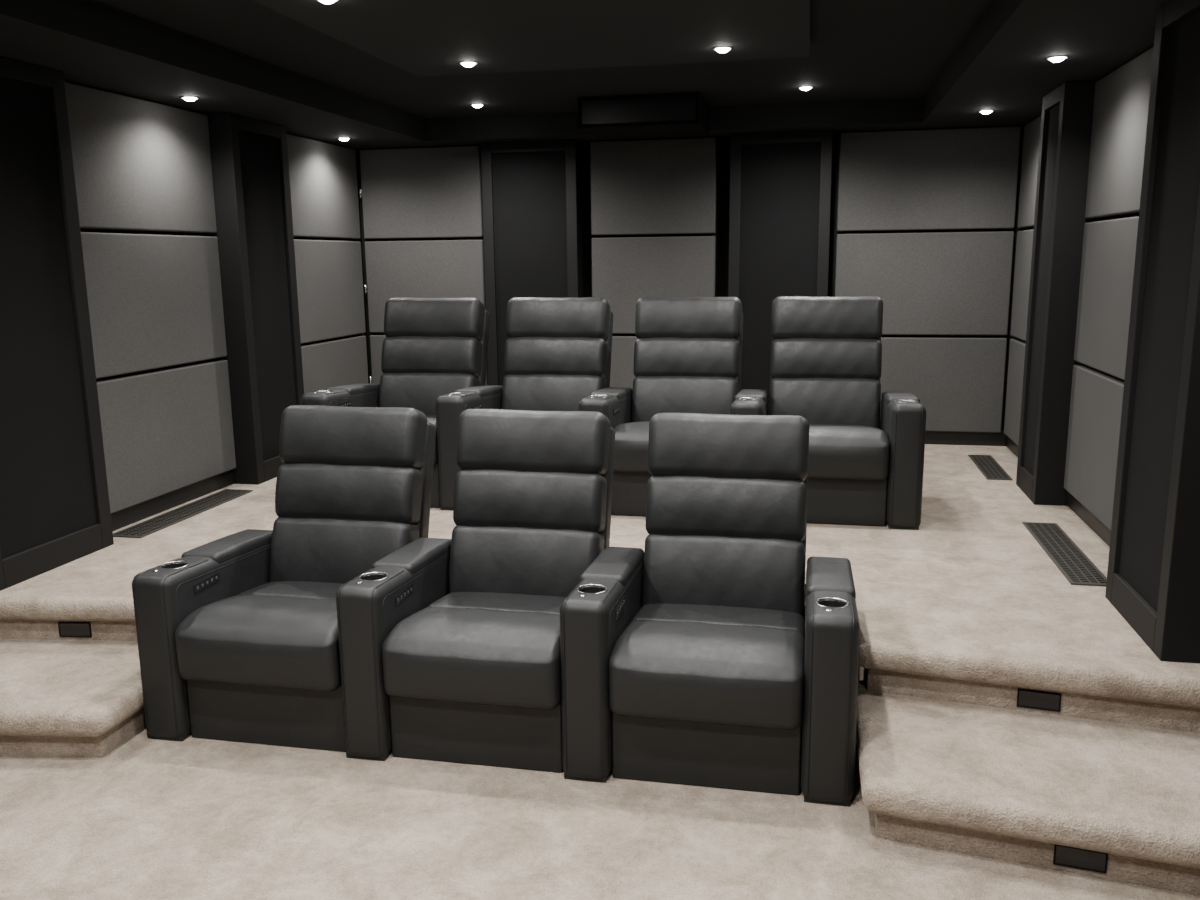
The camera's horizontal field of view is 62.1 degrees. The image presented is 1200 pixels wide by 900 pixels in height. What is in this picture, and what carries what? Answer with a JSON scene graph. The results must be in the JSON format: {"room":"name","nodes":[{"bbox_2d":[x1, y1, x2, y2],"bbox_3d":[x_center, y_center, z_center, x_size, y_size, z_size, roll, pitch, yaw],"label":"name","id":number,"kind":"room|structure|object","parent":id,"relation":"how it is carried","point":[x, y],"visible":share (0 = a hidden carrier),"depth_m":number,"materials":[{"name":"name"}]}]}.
{"room":"home theater","nodes":[
{"label":"home theater","id":0,"kind":"room"},
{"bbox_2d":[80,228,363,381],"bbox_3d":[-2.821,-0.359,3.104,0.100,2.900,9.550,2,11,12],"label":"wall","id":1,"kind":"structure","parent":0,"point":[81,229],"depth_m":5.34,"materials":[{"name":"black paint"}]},
{"bbox_2d":[0,56,113,590],"bbox_3d":[-2.457,-0.527,4.150,0.180,2.108,0.730,2,11,12],"label":"wall column","id":2,"kind":"structure","parent":1,"relation":"attached to","point":[55,512],"depth_m":4.23,"materials":[{"name":"black"}]},
{"bbox_2d":[65,82,216,232],"bbox_3d":[-2.321,-1.430,4.997,0.042,0.644,1.250,2,11,12],"label":"acoustic panel","id":3,"kind":"object","parent":1,"relation":"attached to","point":[139,165],"visible":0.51,"depth_m":4.97,"materials":[{"name":"grey fabric"}]},
{"bbox_2d":[81,232,226,378],"bbox_3d":[-2.313,-0.761,5.125,0.042,0.682,1.250,2,11,12],"label":"acoustic panel","id":4,"kind":"object","parent":1,"relation":"attached to","point":[155,301],"visible":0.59,"depth_m":5.10,"materials":[{"name":"grey fabric"}]},
{"bbox_2d":[97,360,235,513],"bbox_3d":[-2.306,-0.092,5.253,0.042,0.645,1.250,2,11,12],"label":"acoustic panel","id":5,"kind":"object","parent":1,"relation":"attached to","point":[169,430],"visible":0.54,"depth_m":5.23,"materials":[{"name":"grey fabric"}]},
{"bbox_2d":[111,469,233,530],"bbox_3d":[-2.201,0.165,5.884,0.018,0.110,3.950,2,11,12],"label":"baseboard","id":6,"kind":"structure","parent":1,"relation":"attached to","point":[138,512],"depth_m":5.34,"materials":[{"name":"black"}]},
{"bbox_2d":[205,113,303,484],"bbox_3d":[-2.060,-0.890,6.019,0.180,2.108,0.620,2,11,12],"label":"wall column","id":7,"kind":"structure","parent":1,"relation":"attached to","point":[250,163],"depth_m":5.87,"materials":[{"name":"black"}]},
{"bbox_2d":[287,134,359,238],"bbox_3d":[-1.937,-1.781,6.803,0.042,0.644,1.230,2,11,12],"label":"acoustic panel","id":8,"kind":"object","parent":1,"relation":"attached to","point":[323,176],"visible":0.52,"depth_m":6.85,"materials":[{"name":"grey fabric"}]},
{"bbox_2d":[294,239,365,343],"bbox_3d":[-1.930,-1.112,6.931,0.042,0.682,1.230,2,11,12],"label":"acoustic panel","id":9,"kind":"object","parent":1,"relation":"attached to","point":[329,276],"visible":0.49,"depth_m":6.98,"materials":[{"name":"grey fabric"}]},
{"bbox_2d":[301,335,368,393],"bbox_3d":[-1.922,-0.443,7.060,0.042,0.645,1.230,2,11,12],"label":"acoustic panel","id":10,"kind":"object","parent":1,"relation":"attached to","point":[340,362],"visible":0.26,"depth_m":7.09,"materials":[{"name":"grey fabric"}]},
{"bbox_2d":[94,0,991,117],"bbox_3d":[-0.480,-1.491,2.388,4.710,0.100,9.350,2,11,12],"label":"ceiling","id":11,"kind":"structure","parent":0,"point":[861,49],"depth_m":5.15,"materials":[{"name":"black paint"}]},
{"bbox_2d":[471,104,483,107],"bbox_3d":[-0.777,-2.181,6.318,0.084,0.017,0.084,2,11,12],"label":"recessed light","id":12,"kind":"object","parent":11,"relation":"in","point":[474,105],"visible":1,"depth_m":6.30,"materials":[{"name":"white glass"}]},
{"bbox_2d":[253,0,810,76],"bbox_3d":[-0.456,-1.434,2.514,1.930,0.060,4.780,2,11,12],"label":"ceiling","id":13,"kind":"structure","parent":11,"relation":"attached to","point":[422,38],"depth_m":4.03,"materials":[{"name":"grey paint"}]},
{"bbox_2d":[317,0,338,3],"bbox_3d":[-0.959,-1.577,3.498,0.084,0.017,0.084,2,11,12],"label":"recessed light","id":14,"kind":"object","parent":13,"relation":"in","point":[322,1],"visible":1,"depth_m":3.49,"materials":[{"name":"white glass"}]},
{"bbox_2d":[459,61,476,66],"bbox_3d":[-0.617,-1.806,4.671,0.084,0.017,0.084,2,11,12],"label":"recessed light","id":15,"kind":"object","parent":13,"relation":"in","point":[464,63],"visible":1,"depth_m":4.65,"materials":[{"name":"white glass"}]},
{"bbox_2d":[713,46,731,52],"bbox_3d":[0.543,-1.769,4.411,0.084,0.017,0.084,2,11,12],"label":"recessed light","id":16,"kind":"object","parent":13,"relation":"in","point":[724,49],"visible":1,"depth_m":4.39,"materials":[{"name":"white glass"}]},
{"bbox_2d":[799,86,812,90],"bbox_3d":[1.200,-2.106,5.809,0.084,0.017,0.084,2,11,12],"label":"recessed light","id":17,"kind":"object","parent":11,"relation":"in","point":[804,88],"visible":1,"depth_m":5.79,"materials":[{"name":"white glass"}]},
{"bbox_2d":[0,0,1169,148],"bbox_3d":[-0.479,-1.368,2.412,4.710,0.150,9.350,2,11,12],"label":"ceiling","id":18,"kind":"structure","parent":0,"point":[1002,66],"depth_m":4.69,"materials":[{"name":"black paint"}]},
{"bbox_2d":[181,96,198,100],"bbox_3d":[-2.061,-1.762,5.007,0.084,0.017,0.084,2,11,12],"label":"recessed light","id":19,"kind":"object","parent":18,"relation":"in","point":[187,98],"visible":1,"depth_m":4.99,"materials":[{"name":"white glass"}]},
{"bbox_2d":[578,92,708,138],"bbox_3d":[0.288,-2.105,6.293,0.740,0.180,0.599,2,11,12],"label":"enclosure","id":20,"kind":"object","parent":18,"relation":"attached to","point":[683,113],"visible":1,"depth_m":6.04,"materials":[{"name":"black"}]},
{"bbox_2d":[979,110,993,113],"bbox_3d":[2.242,-1.960,5.782,0.084,0.017,0.084,2,11,12],"label":"recessed light","id":21,"kind":"object","parent":18,"relation":"in","point":[981,111],"visible":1,"depth_m":5.76,"materials":[{"name":"white glass"}]},
{"bbox_2d":[1046,56,1067,61],"bbox_3d":[1.945,-1.661,4.239,0.084,0.017,0.084,2,11,12],"label":"recessed light","id":22,"kind":"object","parent":18,"relation":"in","point":[1054,58],"visible":1,"depth_m":4.22,"materials":[{"name":"white glass"}]},
{"bbox_2d":[0,678,1199,899],"bbox_3d":[-0.450,1.181,2.900,4.910,0.100,9.550,2,11,12],"label":"floor","id":23,"kind":"structure","parent":0,"point":[193,818],"depth_m":2.90,"materials":[{"name":"carpet"}]},
{"bbox_2d":[0,639,145,757],"bbox_3d":[-2.153,0.898,3.730,1.125,0.180,0.944,2,11,12],"label":"step","id":24,"kind":"structure","parent":23,"relation":"on","point":[59,698],"depth_m":3.48,"materials":[{"name":"carpet"}]},
{"bbox_2d":[132,405,435,751],"bbox_3d":[-1.151,0.413,3.818,0.758,1.080,1.050,2,11,12],"label":"recliner","id":25,"kind":"object","parent":23,"relation":"on","point":[238,641],"visible":0.85,"depth_m":3.59,"materials":[{"name":"black leather"}]},
{"bbox_2d":[239,581,343,599],"bbox_3d":[-1.054,0.622,3.914,0.597,0.222,0.400,2,11,12],"label":"seat cushion","id":26,"kind":"object","parent":25,"relation":"on","point":[327,590],"depth_m":3.82,"materials":[{"name":"black leather"}]},
{"bbox_2d":[269,517,418,583],"bbox_3d":[-1.029,0.429,4.010,0.588,0.323,0.213,2,11,12],"label":"lumbar cushion","id":27,"kind":"object","parent":25,"relation":"on","point":[323,550],"depth_m":3.93,"materials":[{"name":"black leather"}]},
{"bbox_2d":[275,463,422,524],"bbox_3d":[-1.017,0.175,4.034,0.590,0.254,0.195,2,11,12],"label":"cushion","id":28,"kind":"object","parent":25,"relation":"on","point":[305,493],"depth_m":3.95,"materials":[{"name":"black leather"}]},
{"bbox_2d":[279,405,426,469],"bbox_3d":[-1.006,-0.048,4.056,0.595,0.266,0.206,2,11,12],"label":"cushion","id":29,"kind":"object","parent":25,"relation":"on","point":[312,437],"depth_m":3.97,"materials":[{"name":"black leather"}]},
{"bbox_2d":[336,409,614,772],"bbox_3d":[-0.407,0.434,3.664,0.758,1.080,1.050,2,11,12],"label":"recliner","id":30,"kind":"object","parent":23,"relation":"on","point":[449,649],"visible":0.85,"depth_m":3.42,"materials":[{"name":"black leather"}]},
{"bbox_2d":[426,592,566,613],"bbox_3d":[-0.310,0.643,3.760,0.597,0.222,0.400,2,11,12],"label":"seat cushion","id":31,"kind":"object","parent":30,"relation":"on","point":[537,602],"depth_m":3.66,"materials":[{"name":"black leather"}]},
{"bbox_2d":[449,525,603,596],"bbox_3d":[-0.285,0.450,3.856,0.588,0.323,0.213,2,11,12],"label":"lumbar cushion","id":32,"kind":"object","parent":30,"relation":"on","point":[525,560],"depth_m":3.77,"materials":[{"name":"black leather"}]},
{"bbox_2d":[453,469,606,532],"bbox_3d":[-0.273,0.196,3.880,0.590,0.254,0.195,2,11,12],"label":"cushion","id":33,"kind":"object","parent":30,"relation":"on","point":[485,500],"depth_m":3.80,"materials":[{"name":"black leather"}]},
{"bbox_2d":[457,409,610,475],"bbox_3d":[-0.262,-0.027,3.902,0.595,0.266,0.206,2,11,12],"label":"cushion","id":34,"kind":"object","parent":30,"relation":"on","point":[490,442],"depth_m":3.82,"materials":[{"name":"black leather"}]},
{"bbox_2d":[0,444,1199,732],"bbox_3d":[0.096,0.453,5.442,4.810,0.360,4.070,2,11,12],"label":"platform","id":35,"kind":"object","parent":23,"relation":"on","point":[967,606],"visible":0.18,"depth_m":3.92,"materials":[{"name":"carpet"}]},
{"bbox_2d":[58,622,91,636],"bbox_3d":[-2.091,0.715,3.966,0.130,0.060,0.006,0,11,3],"label":"step light","id":36,"kind":"object","parent":35,"relation":"attached to","point":[66,629],"visible":1,"depth_m":3.96,"materials":[{"name":"black plastic"}]},
{"bbox_2d":[113,489,252,537],"bbox_3d":[-2.185,0.325,5.272,0.175,0.007,1.000,2,11,12],"label":"floor vent","id":37,"kind":"object","parent":35,"relation":"on","point":[145,528],"visible":0.99,"depth_m":5.20,"materials":[{"name":"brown metal"}]},
{"bbox_2d":[301,298,489,507],"bbox_3d":[-1.133,-0.314,5.697,0.758,1.080,1.050,2,11,12],"label":"recliner","id":38,"kind":"object","parent":35,"relation":"on","point":[432,348],"visible":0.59,"depth_m":5.83,"materials":[{"name":"black leather"}]},
{"bbox_2d":[378,373,479,415],"bbox_3d":[-1.011,-0.298,5.889,0.588,0.323,0.213,2,11,12],"label":"lumbar cushion","id":39,"kind":"object","parent":38,"relation":"on","point":[418,391],"depth_m":5.81,"materials":[{"name":"black leather"}]},
{"bbox_2d":[381,336,481,377],"bbox_3d":[-0.999,-0.551,5.913,0.590,0.254,0.195,2,11,12],"label":"cushion","id":40,"kind":"object","parent":38,"relation":"on","point":[402,356],"depth_m":5.83,"materials":[{"name":"black leather"}]},
{"bbox_2d":[384,298,484,340],"bbox_3d":[-0.988,-0.775,5.935,0.595,0.266,0.206,2,11,12],"label":"cushion","id":41,"kind":"object","parent":38,"relation":"on","point":[405,319],"depth_m":5.85,"materials":[{"name":"black leather"}]},
{"bbox_2d":[436,297,612,509],"bbox_3d":[-0.389,-0.293,5.543,0.758,1.080,1.050,2,11,12],"label":"recliner","id":42,"kind":"object","parent":35,"relation":"on","point":[558,351],"visible":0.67,"depth_m":5.66,"materials":[{"name":"black leather"}]},
{"bbox_2d":[502,374,605,410],"bbox_3d":[-0.267,-0.277,5.735,0.588,0.323,0.213,2,11,12],"label":"lumbar cushion","id":43,"kind":"object","parent":42,"relation":"on","point":[533,392],"depth_m":5.66,"materials":[{"name":"black leather"}]},
{"bbox_2d":[504,337,607,378],"bbox_3d":[-0.255,-0.530,5.759,0.590,0.254,0.195,2,11,12],"label":"cushion","id":44,"kind":"object","parent":42,"relation":"on","point":[525,357],"depth_m":5.68,"materials":[{"name":"black leather"}]},
{"bbox_2d":[506,297,609,340],"bbox_3d":[-0.244,-0.754,5.781,0.595,0.266,0.206,2,11,12],"label":"cushion","id":45,"kind":"object","parent":42,"relation":"on","point":[528,318],"depth_m":5.70,"materials":[{"name":"black leather"}]},
{"bbox_2d":[578,297,742,516],"bbox_3d":[0.355,-0.272,5.389,0.758,1.080,1.050,2,11,12],"label":"recliner","id":46,"kind":"object","parent":35,"relation":"on","point":[688,350],"visible":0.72,"depth_m":5.50,"materials":[{"name":"black leather"}]},
{"bbox_2d":[631,376,738,421],"bbox_3d":[0.477,-0.256,5.581,0.588,0.323,0.213,2,11,12],"label":"lumbar cushion","id":47,"kind":"object","parent":46,"relation":"on","point":[650,395],"depth_m":5.50,"materials":[{"name":"black leather"}]},
{"bbox_2d":[633,337,740,379],"bbox_3d":[0.489,-0.509,5.605,0.590,0.254,0.195,2,11,12],"label":"cushion","id":48,"kind":"object","parent":46,"relation":"on","point":[655,358],"depth_m":5.52,"materials":[{"name":"black leather"}]},
{"bbox_2d":[635,297,741,340],"bbox_3d":[0.500,-0.733,5.627,0.595,0.266,0.206,2,11,12],"label":"cushion","id":49,"kind":"object","parent":46,"relation":"on","point":[657,318],"depth_m":5.54,"materials":[{"name":"black leather"}]},
{"bbox_2d":[730,296,925,529],"bbox_3d":[1.178,-0.248,5.219,0.920,1.080,1.050,2,11,12],"label":"recliner","id":50,"kind":"object","parent":35,"relation":"on","point":[865,468],"visible":0.81,"depth_m":5.29,"materials":[{"name":"black leather"}]},
{"bbox_2d":[769,378,880,428],"bbox_3d":[1.221,-0.234,5.428,0.588,0.323,0.213,2,11,12],"label":"lumbar cushion","id":51,"kind":"object","parent":50,"relation":"on","point":[844,401],"depth_m":5.34,"materials":[{"name":"black leather"}]},
{"bbox_2d":[770,338,881,380],"bbox_3d":[1.233,-0.488,5.451,0.590,0.254,0.195,2,11,12],"label":"cushion","id":52,"kind":"object","parent":50,"relation":"on","point":[791,359],"depth_m":5.37,"materials":[{"name":"black leather"}]},
{"bbox_2d":[771,296,882,340],"bbox_3d":[1.244,-0.712,5.473,0.595,0.266,0.206,2,11,12],"label":"cushion","id":53,"kind":"object","parent":50,"relation":"on","point":[793,318],"depth_m":5.39,"materials":[{"name":"black leather"}]},
{"bbox_2d":[968,455,1012,479],"bbox_3d":[2.404,0.104,6.154,0.140,0.007,0.730,2,11,12],"label":"floor vent","id":54,"kind":"object","parent":35,"relation":"on","point":[988,466],"visible":1,"depth_m":6.12,"materials":[{"name":"brown metal"}]},
{"bbox_2d":[1017,689,1061,711],"bbox_3d":[1.428,0.814,3.241,0.130,0.060,0.006,3,11,19],"label":"step light","id":55,"kind":"object","parent":35,"relation":"attached to","point":[1034,699],"visible":1,"depth_m":3.24,"materials":[{"name":"black plastic"}]},
{"bbox_2d":[1022,522,1106,586],"bbox_3d":[2.042,0.445,4.392,0.155,0.007,0.950,2,11,12],"label":"floor vent","id":56,"kind":"object","parent":35,"relation":"on","point":[1077,568],"visible":0.96,"depth_m":4.32,"materials":[{"name":"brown metal"}]},
{"bbox_2d":[560,413,859,806],"bbox_3d":[0.416,0.457,3.494,0.920,1.080,1.050,2,11,12],"label":"recliner","id":57,"kind":"object","parent":23,"relation":"on","point":[687,658],"visible":1,"depth_m":3.18,"materials":[{"name":"black leather"}]},
{"bbox_2d":[631,604,803,635],"bbox_3d":[0.434,0.664,3.606,0.597,0.222,0.400,2,11,12],"label":"seat cushion","id":58,"kind":"object","parent":57,"relation":"on","point":[777,616],"depth_m":3.50,"materials":[{"name":"black leather"}]},
{"bbox_2d":[642,534,804,615],"bbox_3d":[0.459,0.471,3.702,0.588,0.323,0.213,2,11,12],"label":"lumbar cushion","id":59,"kind":"object","parent":57,"relation":"on","point":[744,571],"depth_m":3.62,"materials":[{"name":"black leather"}]},
{"bbox_2d":[646,475,806,541],"bbox_3d":[0.471,0.217,3.726,0.590,0.254,0.195,2,11,12],"label":"cushion","id":60,"kind":"object","parent":57,"relation":"on","point":[679,508],"depth_m":3.64,"materials":[{"name":"black leather"}]},
{"bbox_2d":[648,413,809,480],"bbox_3d":[0.482,-0.006,3.748,0.595,0.266,0.206,2,11,12],"label":"cushion","id":61,"kind":"object","parent":57,"relation":"on","point":[681,446],"depth_m":3.66,"materials":[{"name":"black leather"}]},
{"bbox_2d":[856,680,1199,895],"bbox_3d":[1.405,0.999,2.994,1.225,0.180,0.945,2,11,12],"label":"step","id":62,"kind":"structure","parent":23,"relation":"on","point":[1011,785],"depth_m":2.83,"materials":[{"name":"carpet"}]},
{"bbox_2d":[1053,844,1107,872],"bbox_3d":[1.295,1.100,2.685,0.130,0.060,0.006,3,12,20],"label":"step light","id":63,"kind":"object","parent":62,"relation":"attached to","point":[1084,859],"visible":0.94,"depth_m":2.68,"materials":[{"name":"black plastic"}]},
{"bbox_2d":[354,125,1024,430],"bbox_3d":[0.497,-1.174,7.159,4.710,2.900,0.100,2,11,12],"label":"wall","id":64,"kind":"structure","parent":0,"point":[721,234],"depth_m":6.94,"materials":[{"name":"black paint"}]},
{"bbox_2d":[359,146,482,238],"bbox_3d":[-1.323,-1.887,7.321,0.938,0.644,0.053,2,11,12],"label":"acoustic panel","id":65,"kind":"object","parent":64,"relation":"attached to","point":[426,192],"depth_m":7.30,"materials":[{"name":"grey fabric"}]},
{"bbox_2d":[365,240,485,332],"bbox_3d":[-1.308,-1.219,7.453,0.925,0.682,0.042,2,11,12],"label":"acoustic panel","id":66,"kind":"object","parent":64,"relation":"attached to","point":[428,268],"visible":0.8,"depth_m":7.41,"materials":[{"name":"grey fabric"}]},
{"bbox_2d":[370,335,487,384],"bbox_3d":[-1.300,-0.549,7.581,0.925,0.645,0.042,2,11,12],"label":"acoustic panel","id":67,"kind":"object","parent":64,"relation":"attached to","point":[376,341],"visible":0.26,"depth_m":7.61,"materials":[{"name":"grey fabric"}]},
{"bbox_2d":[481,139,582,385],"bbox_3d":[-0.478,-1.141,7.237,0.690,2.108,0.160,2,11,12],"label":"wall column","id":68,"kind":"structure","parent":64,"relation":"attached to","point":[532,203],"depth_m":7.08,"materials":[{"name":"black"}]},
{"bbox_2d":[610,336,637,389],"bbox_3d":[0.384,-0.502,7.233,0.885,0.645,0.042,2,11,12],"label":"acoustic panel","id":69,"kind":"object","parent":64,"relation":"attached to","point":[622,355],"visible":0.02,"depth_m":7.23,"materials":[{"name":"grey fabric"}]},
{"bbox_2d":[591,236,715,333],"bbox_3d":[0.376,-1.171,7.105,0.885,0.682,0.042,2,11,12],"label":"acoustic panel","id":70,"kind":"object","parent":64,"relation":"attached to","point":[625,270],"visible":0.55,"depth_m":7.07,"materials":[{"name":"grey fabric"}]},
{"bbox_2d":[590,137,716,234],"bbox_3d":[0.368,-1.840,6.976,0.885,0.644,0.042,2,11,12],"label":"acoustic panel","id":71,"kind":"object","parent":64,"relation":"attached to","point":[649,186],"visible":1,"depth_m":6.96,"materials":[{"name":"grey fabric"}]},
{"bbox_2d":[728,130,832,414],"bbox_3d":[1.230,-1.093,6.884,0.670,2.108,0.160,2,11,12],"label":"wall column","id":72,"kind":"structure","parent":64,"relation":"attached to","point":[776,203],"depth_m":6.74,"materials":[{"name":"black"}]},
{"bbox_2d":[835,231,1013,334],"bbox_3d":[2.172,-1.120,6.733,1.135,0.682,0.042,2,11,12],"label":"acoustic panel","id":73,"kind":"object","parent":64,"relation":"attached to","point":[936,283],"visible":0.8,"depth_m":6.70,"materials":[{"name":"grey fabric"}]},
{"bbox_2d":[837,126,1020,230],"bbox_3d":[2.165,-1.789,6.605,1.135,0.644,0.042,2,11,12],"label":"acoustic panel","id":74,"kind":"object","parent":64,"relation":"attached to","point":[957,178],"visible":1,"depth_m":6.58,"materials":[{"name":"grey fabric"}]},
{"bbox_2d":[880,337,1006,432],"bbox_3d":[2.180,-0.451,6.861,1.135,0.645,0.042,2,11,12],"label":"acoustic panel","id":75,"kind":"object","parent":64,"relation":"attached to","point":[959,382],"visible":0.52,"depth_m":6.79,"materials":[{"name":"grey fabric"}]},
{"bbox_2d":[925,431,1005,445],"bbox_3d":[0.497,-0.136,7.298,4.670,0.110,0.018,2,11,12],"label":"baseboard","id":76,"kind":"structure","parent":64,"relation":"attached to","point":[931,437],"depth_m":6.87,"materials":[{"name":"black"}]},
{"bbox_2d":[1016,212,1138,381],"bbox_3d":[1.887,-0.226,2.131,0.100,2.900,9.550,2,11,12],"label":"wall","id":77,"kind":"structure","parent":0,"point":[1131,214],"depth_m":4.64,"materials":[{"name":"black paint"}]},
{"bbox_2d":[1004,339,1025,445],"bbox_3d":[2.643,-0.320,6.151,0.042,0.645,1.160,2,11,12],"label":"acoustic panel","id":78,"kind":"object","parent":77,"relation":"attached to","point":[1017,347],"visible":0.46,"depth_m":6.45,"materials":[{"name":"grey fabric"}]},
{"bbox_2d":[1010,229,1033,340],"bbox_3d":[2.635,-0.989,6.022,0.042,0.682,1.160,2,11,12],"label":"acoustic panel","id":79,"kind":"object","parent":77,"relation":"attached to","point":[1024,243],"visible":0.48,"depth_m":6.32,"materials":[{"name":"grey fabric"}]},
{"bbox_2d":[1018,116,1040,227],"bbox_3d":[2.628,-1.658,5.894,0.042,0.644,1.160,2,11,12],"label":"acoustic panel","id":80,"kind":"object","parent":77,"relation":"attached to","point":[1031,138],"visible":0.44,"depth_m":6.19,"materials":[{"name":"grey fabric"}]},
{"bbox_2d":[1016,81,1096,505],"bbox_3d":[2.404,-0.791,5.241,0.180,2.108,0.490,2,11,12],"label":"wall column","id":81,"kind":"structure","parent":77,"relation":"attached to","point":[1067,111],"depth_m":5.09,"materials":[{"name":"black"}]},
{"bbox_2d":[1006,435,1110,546],"bbox_3d":[2.392,0.295,4.934,0.018,0.110,3.950,2,11,12],"label":"baseboard","id":82,"kind":"structure","parent":77,"relation":"attached to","point":[1086,516],"depth_m":4.85,"materials":[{"name":"black"}]},
{"bbox_2d":[1064,365,1123,530],"bbox_3d":[2.272,0.018,4.407,0.042,0.645,1.450,2,11,12],"label":"acoustic panel","id":83,"kind":"object","parent":77,"relation":"attached to","point":[1096,397],"visible":0.51,"depth_m":4.64,"materials":[{"name":"grey fabric"}]},
{"bbox_2d":[1074,216,1138,379],"bbox_3d":[2.265,-0.651,4.278,0.042,0.682,1.450,2,11,12],"label":"acoustic panel","id":84,"kind":"object","parent":77,"relation":"attached to","point":[1109,246],"visible":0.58,"depth_m":4.51,"materials":[{"name":"grey fabric"}]},
{"bbox_2d":[1085,47,1153,218],"bbox_3d":[2.257,-1.320,4.150,0.042,0.644,1.450,2,11,12],"label":"acoustic panel","id":85,"kind":"object","parent":77,"relation":"attached to","point":[1121,97],"visible":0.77,"depth_m":4.38,"materials":[{"name":"grey fabric"}]},
{"bbox_2d":[1105,0,1199,662],"bbox_3d":[1.965,-0.411,3.285,0.225,2.108,0.630,2,11,12],"label":"wall column","id":86,"kind":"structure","parent":77,"relation":"attached to","point":[1153,573],"depth_m":3.29,"materials":[{"name":"black"}]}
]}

